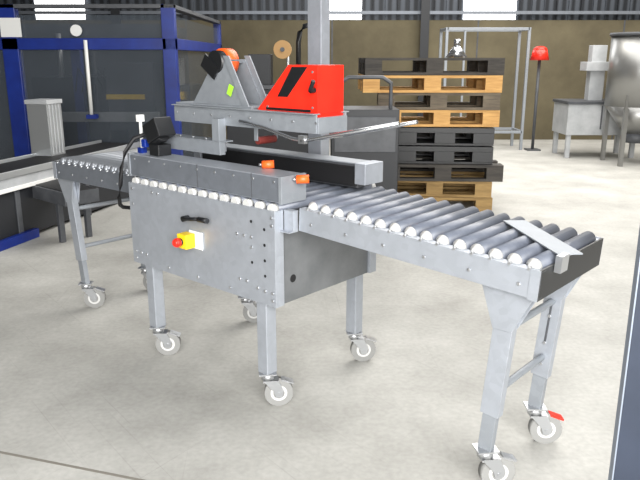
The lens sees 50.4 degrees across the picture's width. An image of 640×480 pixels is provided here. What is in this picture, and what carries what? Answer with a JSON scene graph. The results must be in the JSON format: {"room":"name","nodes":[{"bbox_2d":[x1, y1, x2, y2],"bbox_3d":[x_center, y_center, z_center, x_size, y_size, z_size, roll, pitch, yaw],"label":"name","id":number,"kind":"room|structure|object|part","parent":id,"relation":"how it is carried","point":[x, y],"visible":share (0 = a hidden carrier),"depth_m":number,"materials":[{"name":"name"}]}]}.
{"room":"factory floor","nodes":[
{"label":"factory floor","id":0,"kind":"room"},
{"bbox_2d":[0,140,639,479],"bbox_3d":[0.000,0.379,4.191,18.400,0.201,15.900,0,15,0],"label":"floor","id":1,"kind":"structure","parent":0,"point":[87,393],"depth_m":3.06,"materials":[{"name":"concrete"}]},
{"bbox_2d":[32,179,99,242],"bbox_3d":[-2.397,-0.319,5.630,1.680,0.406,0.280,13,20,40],"label":"stool","id":2,"kind":"object","parent":1,"relation":"on","point":[49,191],"visible":0.44,"depth_m":5.13,"materials":[{"name":"grey paint"}]},
{"bbox_2d":[0,98,139,251],"bbox_3d":[-2.391,-0.580,5.445,0.520,1.005,3.009,4,15,14],"label":"conveyor","id":3,"kind":"object","parent":1,"relation":"on","point":[22,216],"visible":0.6,"depth_m":5.48,"materials":[{"name":"grey metal"}]},
{"bbox_2d":[52,150,146,307],"bbox_3d":[-0.977,-0.026,3.693,0.835,0.840,0.505,13,20,40],"label":"conveyor","id":4,"kind":"object","parent":1,"relation":"on","point":[98,169],"visible":0.5,"depth_m":3.68,"materials":[{"name":"metal"}]},
{"bbox_2d":[0,4,221,159],"bbox_3d":[-3.515,-1.820,8.426,4.170,1.860,3.380,0,15,0],"label":"enclosure","id":5,"kind":"object","parent":1,"relation":"on","point":[104,76],"visible":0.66,"depth_m":7.21,"materials":[{"name":"blue paint"}]},
{"bbox_2d":[110,0,120,23],"bbox_3d":[-3.300,-4.109,10.908,0.140,5.000,0.139,0,15,0],"label":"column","id":6,"kind":"structure","parent":1,"relation":"on","point":[115,13],"depth_m":10.96,"materials":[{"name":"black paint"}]},
{"bbox_2d":[117,0,417,405],"bbox_3d":[-0.212,-0.398,2.842,1.410,1.999,0.807,13,20,40],"label":"machine","id":7,"kind":"object","parent":1,"relation":"on","point":[224,217],"visible":0.98,"depth_m":2.77,"materials":[{"name":"metal"}]},
{"bbox_3d":[-0.806,-0.478,3.065,0.030,0.170,0.030,13,20,40],"label":"photo eye post","id":8,"kind":"part","parent":7,"relation":"part of","materials":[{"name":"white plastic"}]},
{"bbox_3d":[-0.714,-0.458,2.993,0.147,0.168,0.090,13,20,40],"label":"drive motor","id":9,"kind":"part","parent":7,"relation":"part of","materials":[{"name":"black plastic"}]},
{"bbox_3d":[-0.500,-0.082,2.733,0.172,0.040,0.041,13,20,40],"label":"clamp handle","id":10,"kind":"part","parent":7,"relation":"part of","materials":[{"name":"black plastic"}]},
{"bbox_3d":[-0.322,-0.469,2.902,0.967,0.195,0.240,13,20,40],"label":"head frame","id":11,"kind":"part","parent":7,"relation":"part of","materials":[{"name":"metal"}]},
{"bbox_2d":[227,23,307,152],"bbox_3d":[-0.650,-2.036,9.326,1.200,1.812,0.730,0,15,0],"label":"machine","id":12,"kind":"object","parent":1,"relation":"on","point":[263,63],"visible":0.41,"depth_m":9.13,"materials":[{"name":"black paint"}]},
{"bbox_2d":[330,75,399,190],"bbox_3d":[0.320,-0.596,5.063,0.480,1.233,0.410,0,15,0],"label":"cabinet","id":13,"kind":"object","parent":1,"relation":"on","point":[382,145],"visible":0.47,"depth_m":4.83,"materials":[{"name":"grey metal"}]},
{"bbox_2d":[417,0,429,116],"bbox_3d":[1.700,-4.109,10.908,0.140,5.000,0.139,0,15,0],"label":"column","id":14,"kind":"structure","parent":1,"relation":"on","point":[425,4],"depth_m":11.04,"materials":[{"name":"grey metal"}]},
{"bbox_2d":[397,185,492,211],"bbox_3d":[1.080,-0.466,6.687,1.000,0.144,1.200,1,15,4],"label":"wooden pallet","id":15,"kind":"object","parent":1,"relation":"on","point":[482,204],"visible":0.2,"depth_m":6.36,"materials":[{"name":"brown wood"}]},
{"bbox_2d":[397,171,491,197],"bbox_3d":[1.100,-0.613,6.668,1.000,0.144,1.200,2,15,7],"label":"wooden pallet","id":16,"kind":"object","parent":15,"relation":"on","point":[433,188],"visible":0.33,"depth_m":6.10,"materials":[{"name":"brown wood"}]},
{"bbox_2d":[398,151,503,181],"bbox_3d":[1.120,-0.745,6.591,1.050,0.144,1.200,1,15,3],"label":"wooden pallet","id":17,"kind":"object","parent":16,"relation":"on","point":[442,172],"visible":0.34,"depth_m":6.03,"materials":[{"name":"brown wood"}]},
{"bbox_2d":[398,133,493,164],"bbox_3d":[1.150,-0.905,6.590,0.850,0.159,1.200,1,15,5],"label":"pallet","id":18,"kind":"object","parent":17,"relation":"on","point":[440,154],"visible":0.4,"depth_m":6.02,"materials":[{"name":"black"}]},
{"bbox_2d":[399,116,494,145],"bbox_3d":[1.150,-1.062,6.548,0.850,0.159,1.200,1,15,5],"label":"pallet","id":19,"kind":"object","parent":18,"relation":"on","point":[444,136],"visible":0.65,"depth_m":5.98,"materials":[{"name":"black"}]},
{"bbox_2d":[399,110,499,126],"bbox_3d":[1.080,-1.166,6.334,1.000,0.144,0.800,1,15,2],"label":"wooden pallet","id":20,"kind":"object","parent":19,"relation":"on","point":[431,118],"visible":0.48,"depth_m":5.96,"materials":[{"name":"brown wood"}]},
{"bbox_2d":[377,93,500,109],"bbox_3d":[1.060,-1.308,6.296,1.050,0.144,0.800,1,15,4],"label":"wooden pallet","id":21,"kind":"object","parent":20,"relation":"on","point":[431,101],"visible":0.74,"depth_m":5.92,"materials":[{"name":"grey wood"}]},
{"bbox_2d":[358,73,502,92],"bbox_3d":[0.970,-1.445,6.239,1.200,0.144,0.800,0,15,0],"label":"wooden pallet","id":22,"kind":"object","parent":21,"relation":"on","point":[420,83],"visible":0.85,"depth_m":5.87,"materials":[{"name":"brown wood"}]},
{"bbox_2d":[358,58,504,74],"bbox_3d":[0.980,-1.592,6.220,1.200,0.144,0.800,0,15,-1],"label":"wooden pallet","id":23,"kind":"object","parent":22,"relation":"on","point":[366,66],"visible":0.99,"depth_m":5.84,"materials":[{"name":"black wood"}]},
{"bbox_2d":[446,39,466,56],"bbox_3d":[1.240,-1.736,6.160,0.200,0.160,0.200,0,15,0],"label":"funnel","id":24,"kind":"object","parent":23,"relation":"on","point":[456,51],"visible":1,"depth_m":6.12,"materials":[{"name":"grey"}]},
{"bbox_2d":[299,186,603,479],"bbox_3d":[0.446,0.307,2.433,0.971,0.849,0.492,13,20,40],"label":"conveyor","id":25,"kind":"object","parent":1,"relation":"on","point":[518,263],"visible":1,"depth_m":2.18,"materials":[{"name":"metal"}]},
{"bbox_3d":[0.682,0.012,2.132,0.333,0.050,0.307,17,22,39],"label":"stop plate","id":26,"kind":"part","parent":25,"relation":"part of","materials":[{"name":"metal"}]},
{"bbox_2d":[439,27,530,149],"bbox_3d":[2.450,-2.296,10.359,1.240,1.780,0.540,0,15,0],"label":"metal frame","id":27,"kind":"object","parent":1,"relation":"on","point":[446,30],"visible":0.67,"depth_m":10.19,"materials":[{"name":"silver metal"}]},
{"bbox_2d":[524,46,548,150],"bbox_3d":[3.220,-2.098,10.122,0.276,1.520,0.280,0,15,0],"label":"floor lamp","id":28,"kind":"object","parent":1,"relation":"on","point":[539,53],"visible":1,"depth_m":10.02,"materials":[{"name":"red metal"}]},
{"bbox_2d":[552,45,634,157],"bbox_3d":[3.900,-1.950,9.571,1.040,1.520,0.640,0,15,0],"label":"machine","id":29,"kind":"object","parent":1,"relation":"on","point":[585,116],"visible":0.71,"depth_m":9.38,"materials":[{"name":"grey paint"}]},
{"bbox_2d":[600,32,639,166],"bbox_3d":[4.150,-1.824,8.829,0.880,1.660,0.880,0,15,0],"label":"tank","id":30,"kind":"object","parent":1,"relation":"on","point":[622,94],"visible":1,"depth_m":8.60,"materials":[{"name":"grey metal"}]},
{"bbox_2d":[0,0,639,139],"bbox_3d":[0.000,-4.160,11.100,18.000,5.000,0.204,0,15,0],"label":"wall","id":31,"kind":"structure","parent":0,"point":[567,38],"depth_m":11.21,"materials":[{"name":"concrete"}]},
{"bbox_2d":[34,0,85,19],"bbox_3d":[-4.250,-4.385,10.951,0.800,1.590,0.035,0,15,0],"label":"window","id":32,"kind":"structure","parent":31,"relation":"in","point":[38,16],"depth_m":11.12,"materials":[{"name":"white glass"}]},
{"bbox_2d":[330,0,361,19],"bbox_3d":[0.405,-4.385,10.951,0.550,1.590,0.035,0,15,0],"label":"window","id":33,"kind":"structure","parent":31,"relation":"in","point":[335,5],"depth_m":11.10,"materials":[{"name":"white glass"}]},
{"bbox_2d":[463,0,516,19],"bbox_3d":[2.775,-4.385,10.951,0.850,1.590,0.035,0,15,0],"label":"window","id":34,"kind":"structure","parent":31,"relation":"in","point":[469,5],"depth_m":11.10,"materials":[{"name":"white glass"}]},
{"bbox_3d":[0.000,-1.444,0.949,18.000,5.000,0.200,0,15,0],"label":"wall","id":35,"kind":"structure","parent":0,"visible":0},
{"bbox_2d":[608,227,639,479],"bbox_3d":[0.768,-1.036,0.970,0.363,4.200,0.020,0,15,0],"label":"door","id":36,"kind":"structure","parent":35,"relation":"in","point":[625,453],"depth_m":1.33,"materials":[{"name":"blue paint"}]},
{"bbox_3d":[-9.100,-2.132,3.519,0.200,5.000,15.900,0,15,0],"label":"wall","id":37,"kind":"structure","parent":0,"visible":0},
{"bbox_2d":[18,11,639,13],"bbox_3d":[0.000,-3.706,11.084,18.000,0.050,0.050,0,15,0],"label":"trim","id":38,"kind":"structure","parent":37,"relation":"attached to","point":[19,12],"depth_m":11.06,"materials":[{"name":"metal"}]}
]}

